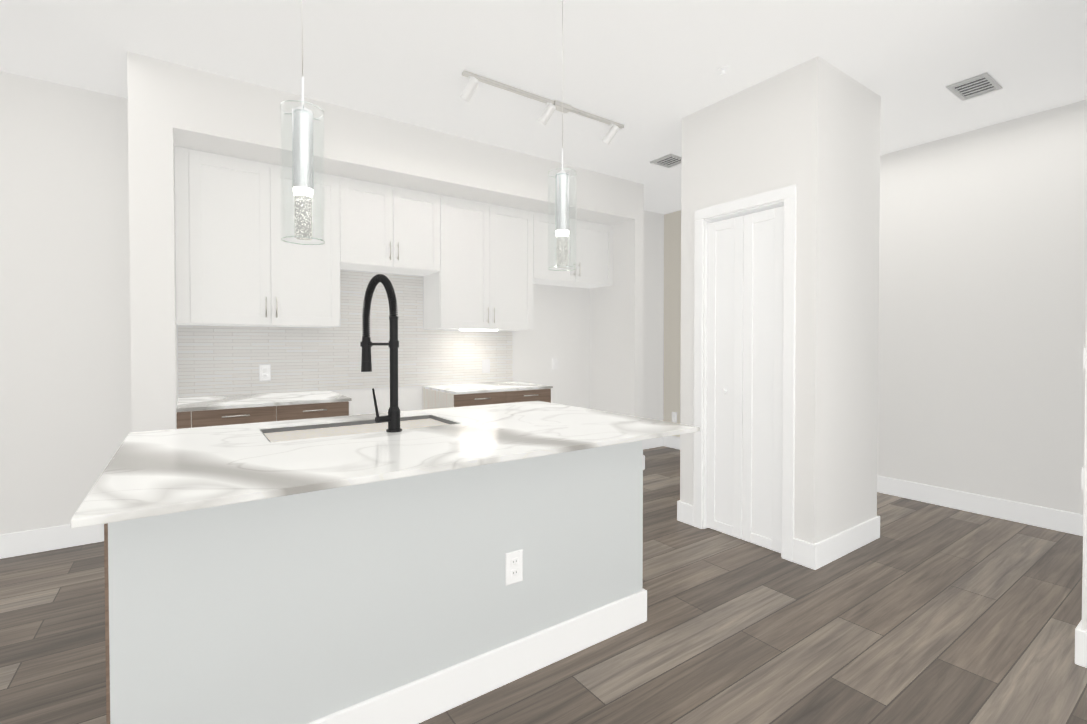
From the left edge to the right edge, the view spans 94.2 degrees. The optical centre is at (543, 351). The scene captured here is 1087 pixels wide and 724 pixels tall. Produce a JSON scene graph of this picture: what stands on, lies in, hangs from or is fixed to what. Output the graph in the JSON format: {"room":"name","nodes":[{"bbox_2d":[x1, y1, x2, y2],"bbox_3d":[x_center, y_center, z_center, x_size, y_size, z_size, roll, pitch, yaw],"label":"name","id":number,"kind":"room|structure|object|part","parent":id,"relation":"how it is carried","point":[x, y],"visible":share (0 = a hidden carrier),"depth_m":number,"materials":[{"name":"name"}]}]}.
{"room":"kitchen","nodes":[
{"label":"kitchen","id":0,"kind":"room"},
{"bbox_2d":[0,71,663,534],"bbox_3d":[-2.259,-0.211,3.516,9.210,2.750,0.150,-1,1,-35],"label":"wall","id":1,"kind":"structure","parent":0,"point":[64,323],"depth_m":3.04,"materials":[{"name":"white paint"}]},
{"bbox_2d":[0,524,103,558],"bbox_3d":[-4.195,1.118,2.074,4.000,0.135,0.018,-1,1,-35],"label":"baseboard","id":2,"kind":"structure","parent":1,"relation":"attached to","point":[56,537],"depth_m":2.97,"materials":[{"name":"white wood"}]},
{"bbox_2d":[552,358,557,368],"bbox_3d":[0.116,0.123,5.091,0.070,0.114,0.008,-1,1,-35],"label":"outlet","id":3,"kind":"object","parent":1,"relation":"attached to","point":[554,363],"visible":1,"depth_m":5.09,"materials":[{"name":"white plastic"}]},
{"bbox_2d":[643,437,663,448],"bbox_3d":[1.000,1.064,5.720,1.005,0.135,0.018,-1,1,-35],"label":"baseboard","id":4,"kind":"structure","parent":1,"relation":"attached to","point":[656,442],"depth_m":5.91,"materials":[{"name":"white wood"}]},
{"bbox_2d":[127,51,643,431],"bbox_3d":[-0.800,-0.219,4.045,3.845,2.750,0.660,-1,1,-35],"label":"wall","id":5,"kind":"structure","parent":0,"point":[171,106],"depth_m":3.22,"materials":[{"name":"white paint"}]},
{"bbox_2d":[175,146,350,329],"bbox_3d":[-1.893,-0.704,3.452,0.999,1.058,0.360,-1,1,-35],"label":"upper cabinet","id":6,"kind":"object","parent":5,"relation":"attached to","point":[235,270],"depth_m":3.26,"materials":[{"name":"white wood"}]},
{"bbox_2d":[259,365,270,380],"bbox_3d":[-1.986,0.153,3.603,0.070,0.114,0.008,-1,1,-35],"label":"outlet","id":7,"kind":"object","parent":5,"relation":"attached to","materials":[{"name":"white plastic"}]},
{"bbox_2d":[177,325,512,397],"bbox_3d":[-1.348,0.056,4.061,2.578,0.478,0.010,-1,1,-35],"label":"backsplash","id":8,"kind":"structure","parent":5,"relation":"attached to","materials":[{"name":"tile"}]},
{"bbox_2d":[351,179,442,277],"bbox_3d":[-1.225,-0.936,3.917,0.755,0.608,0.360,-1,1,-35],"label":"upper cabinet","id":9,"kind":"object","parent":5,"relation":"attached to","point":[398,231],"depth_m":3.80,"materials":[{"name":"white wood"}]},
{"bbox_2d":[415,195,542,333],"bbox_3d":[-0.554,-0.718,4.392,1.007,1.058,0.360,-1,1,-35],"label":"upper cabinet","id":10,"kind":"object","parent":5,"relation":"attached to","point":[463,276],"depth_m":4.24,"materials":[{"name":"white wood"}]},
{"bbox_2d":[483,360,489,371],"bbox_3d":[-0.525,0.136,4.629,0.070,0.114,0.008,-1,1,-35],"label":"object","id":11,"kind":"structure","parent":5,"relation":"attached to","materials":[{"name":"white plastic"}]},
{"bbox_2d":[543,213,612,288],"bbox_3d":[0.200,-0.956,4.918,0.958,0.598,0.360,-1,1,-35],"label":"upper cabinet","id":12,"kind":"object","parent":5,"relation":"attached to","point":[594,263],"depth_m":4.85,"materials":[{"name":"white wood"}]},
{"bbox_2d":[0,446,1086,723],"bbox_3d":[0.002,1.251,0.317,9.210,0.080,8.020,-1,1,-35],"label":"floor","id":13,"kind":"structure","parent":0,"point":[918,612],"depth_m":2.10,"materials":[{"name":"brown wood"}]},
{"bbox_2d":[176,398,348,428],"bbox_3d":[-1.844,0.747,3.337,0.923,0.839,0.640,-1,1,-35],"label":"base cabinet","id":14,"kind":"object","parent":13,"relation":"on","point":[253,414],"depth_m":3.04,"materials":[{"name":"brown wood"}]},
{"bbox_2d":[176,390,350,413],"bbox_3d":[-1.834,0.317,3.326,0.935,0.020,0.658,-1,1,-35],"label":"countertop","id":15,"kind":"structure","parent":14,"relation":"on","point":[293,397],"depth_m":3.21,"materials":[{"name":"white stone"}]},
{"bbox_2d":[104,441,646,723],"bbox_3d":[-0.597,0.765,2.142,1.801,0.839,1.097,-1,1,-35],"label":"kitchen island","id":16,"kind":"object","parent":13,"relation":"on","point":[423,565],"depth_m":1.54,"materials":[{"name":"grey paint"}]},
{"bbox_3d":[-1.327,0.772,1.619,0.006,0.839,1.050,-1,1,-35],"label":"panel","id":17,"kind":"part","parent":16,"relation":"part of","materials":[{"name":"brown wood"}]},
{"bbox_2d":[70,401,699,528],"bbox_3d":[-0.496,0.335,2.098,1.992,0.020,1.230,-1,1,-35],"label":"island countertop","id":18,"kind":"structure","parent":16,"relation":"on","point":[158,473],"depth_m":1.66,"materials":[{"name":"white stone"}]},
{"bbox_2d":[270,413,445,436],"bbox_3d":[-0.781,0.452,2.199,0.762,0.250,0.357,-1,1,-35],"label":"sink","id":19,"kind":"object","parent":18,"relation":"in","point":[335,426],"depth_m":2.26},
{"bbox_2d":[360,274,401,432],"bbox_3d":[-0.695,0.000,2.120,0.125,0.648,0.276,-1,1,-35],"label":"faucet","id":20,"kind":"object","parent":18,"relation":"on","point":[392,418],"visible":1,"depth_m":2.04,"materials":[{"name":"black metal"}]},
{"bbox_3d":[-0.318,1.123,1.755,1.795,0.135,0.135,-1,1,-35],"label":"baseboard trim","id":21,"kind":"part","parent":16,"relation":"part of","materials":[{"name":"white"}]},
{"bbox_2d":[506,549,522,584],"bbox_3d":[-0.105,0.782,1.829,0.070,0.114,0.008,-1,1,-35],"label":"outlet","id":22,"kind":"object","parent":16,"relation":"attached to","point":[514,557],"depth_m":1.83,"materials":[{"name":"white plastic"}]},
{"bbox_2d":[422,386,550,409],"bbox_3d":[-0.484,0.733,4.291,0.890,0.839,0.640,-1,1,-35],"label":"base cabinet","id":23,"kind":"object","parent":13,"relation":"on","point":[431,399],"depth_m":4.02,"materials":[{"name":"brown wood"}]},
{"bbox_2d":[431,382,552,393],"bbox_3d":[-0.474,0.303,4.281,0.902,0.020,0.658,-1,1,-35],"label":"countertop","id":24,"kind":"structure","parent":23,"relation":"on","point":[456,387],"depth_m":4.14,"materials":[{"name":"white stone"}]},
{"bbox_2d":[0,0,1086,213],"bbox_3d":[0.002,-1.588,0.275,9.210,0.100,8.020,-1,1,-35],"label":"ceiling","id":25,"kind":"structure","parent":0,"point":[646,74],"depth_m":2.69,"materials":[{"name":"white paint"}]},
{"bbox_2d":[280,0,324,244],"bbox_3d":[-0.739,-0.948,1.548,0.124,1.218,0.124,-1,1,-35],"label":"pendant light","id":26,"kind":"object","parent":25,"relation":"hanging from","point":[302,158],"visible":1,"depth_m":1.53,"materials":[{"name":"clear glass"}]},
{"bbox_3d":[-0.739,-1.185,1.544,0.002,0.688,0.003,-1,1,-35],"label":"cord","id":27,"kind":"part","parent":26,"relation":"part of","materials":[{"name":"silver metal"}]},
{"bbox_3d":[-0.739,-0.540,1.554,0.122,0.404,0.122,-1,1,-35],"label":"glass","id":28,"kind":"part","parent":26,"relation":"part of","materials":[{"name":"clear glass"}]},
{"bbox_2d":[460,70,623,144],"bbox_3d":[0.044,-1.507,3.205,1.235,0.149,0.115,-1,1,-35],"label":"track rail","id":29,"kind":"object","parent":25,"relation":"attached to","point":[474,79],"visible":1,"depth_m":3.15,"materials":[{"name":"silver metal"}]},
{"bbox_2d":[548,0,576,270],"bbox_3d":[0.079,-0.956,2.122,0.124,1.218,0.124,-1,1,-35],"label":"pendant light","id":30,"kind":"object","parent":25,"relation":"hanging from","point":[561,199],"visible":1,"depth_m":2.11,"materials":[{"name":"clear glass"}]},
{"bbox_3d":[0.079,-0.549,2.128,0.122,0.404,0.122,-1,1,-35],"label":"glass","id":31,"kind":"part","parent":30,"relation":"part of","materials":[{"name":"clear glass"}]},
{"bbox_3d":[0.079,-1.194,2.119,0.002,0.688,0.003,-1,1,-35],"label":"cord","id":32,"kind":"part","parent":30,"relation":"part of","materials":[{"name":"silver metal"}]},
{"bbox_2d":[650,154,681,167],"bbox_3d":[1.053,-1.590,4.226,0.230,0.012,0.220,-1,1,-35],"label":"ceiling vent","id":33,"kind":"object","parent":25,"relation":"in","point":[669,160],"visible":0.96,"depth_m":4.22,"materials":[{"name":"grey metal"}]},
{"bbox_2d":[717,66,728,76],"bbox_3d":[1.003,-1.559,2.823,0.064,0.034,0.064,-1,1,-35],"label":"sprinkler","id":34,"kind":"object","parent":25,"relation":"attached to","point":[723,70],"visible":1,"depth_m":2.81,"materials":[{"name":"white plastic"}]},
{"bbox_2d":[946,72,1002,100],"bbox_3d":[2.567,-1.573,3.010,0.290,0.012,0.190,-1,1,-35],"label":"ceiling vent","id":35,"kind":"object","parent":25,"relation":"in","point":[975,86],"visible":0.98,"depth_m":3.00,"materials":[{"name":"grey metal"}]},
{"bbox_2d":[663,210,680,437],"bbox_3d":[1.909,-0.238,5.329,0.004,2.750,1.670,-1,1,-35],"label":"wall","id":36,"kind":"structure","parent":0,"point":[672,327],"depth_m":5.90,"materials":[{"name":"beige paint"}]},
{"bbox_2d":[672,412,676,422],"bbox_3d":[1.525,0.769,5.887,0.008,0.114,0.070,-1,1,-35],"label":"outlet","id":37,"kind":"object","parent":36,"relation":"attached to","point":[674,416],"visible":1,"depth_m":5.88,"materials":[{"name":"white plastic"}]},
{"bbox_2d":[680,56,1086,630],"bbox_3d":[2.953,-0.178,1.261,0.770,2.750,5.910,-1,1,-35],"label":"wall","id":38,"kind":"structure","parent":0,"point":[810,128],"depth_m":2.91,"materials":[{"name":"white paint"}]},
{"bbox_2d":[677,500,692,523],"bbox_3d":[1.241,1.094,3.697,0.775,0.135,0.015,-1,1,-35],"label":"baseboard","id":39,"kind":"structure","parent":38,"relation":"attached to","point":[684,510],"depth_m":3.43,"materials":[{"name":"white wood"}]},
{"bbox_2d":[693,185,796,561],"bbox_3d":[1.240,0.122,3.110,0.116,2.095,0.679,-1,1,-35],"label":"trim","id":40,"kind":"structure","parent":38,"relation":"attached to","point":[786,196],"depth_m":2.94,"materials":[{"name":"white wood"}]},
{"bbox_2d":[706,206,783,552],"bbox_3d":[1.218,0.164,3.095,0.058,1.988,0.519,-1,1,-35],"label":"bifold closet door","id":41,"kind":"structure","parent":38,"relation":"in","point":[744,367],"depth_m":3.08,"materials":[{"name":"white wood"}]},
{"bbox_2d":[808,516,879,569],"bbox_3d":[1.771,1.105,2.942,0.775,0.135,0.018,-1,1,-35],"label":"baseboard","id":42,"kind":"structure","parent":38,"relation":"attached to","point":[822,552],"depth_m":2.89,"materials":[{"name":"white wood"}]},
{"bbox_2d":[1075,620,1086,667],"bbox_3d":[3.167,1.144,0.291,0.021,0.135,3.985,-1,1,-35],"label":"baseboard","id":43,"kind":"structure","parent":38,"relation":"attached to","point":[1080,635],"depth_m":1.91,"materials":[{"name":"white"}]},
{"bbox_2d":[1081,348,1085,489],"bbox_3d":[2.055,0.255,1.919,0.041,0.535,0.006,-1,1,-35],"label":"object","id":44,"kind":"structure","parent":38,"relation":"attached to","point":[1084,367],"depth_m":1.91,"materials":[{"name":"white paint"}]},
{"bbox_2d":[877,100,1086,514],"bbox_3d":[3.753,-0.201,2.837,0.150,2.750,7.870,-1,1,-35],"label":"wall","id":45,"kind":"structure","parent":0,"point":[982,298],"depth_m":3.57,"materials":[{"name":"white paint"}]},
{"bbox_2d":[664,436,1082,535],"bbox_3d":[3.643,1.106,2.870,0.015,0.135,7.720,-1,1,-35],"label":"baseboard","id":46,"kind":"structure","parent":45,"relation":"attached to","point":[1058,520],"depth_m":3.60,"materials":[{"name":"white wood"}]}
]}

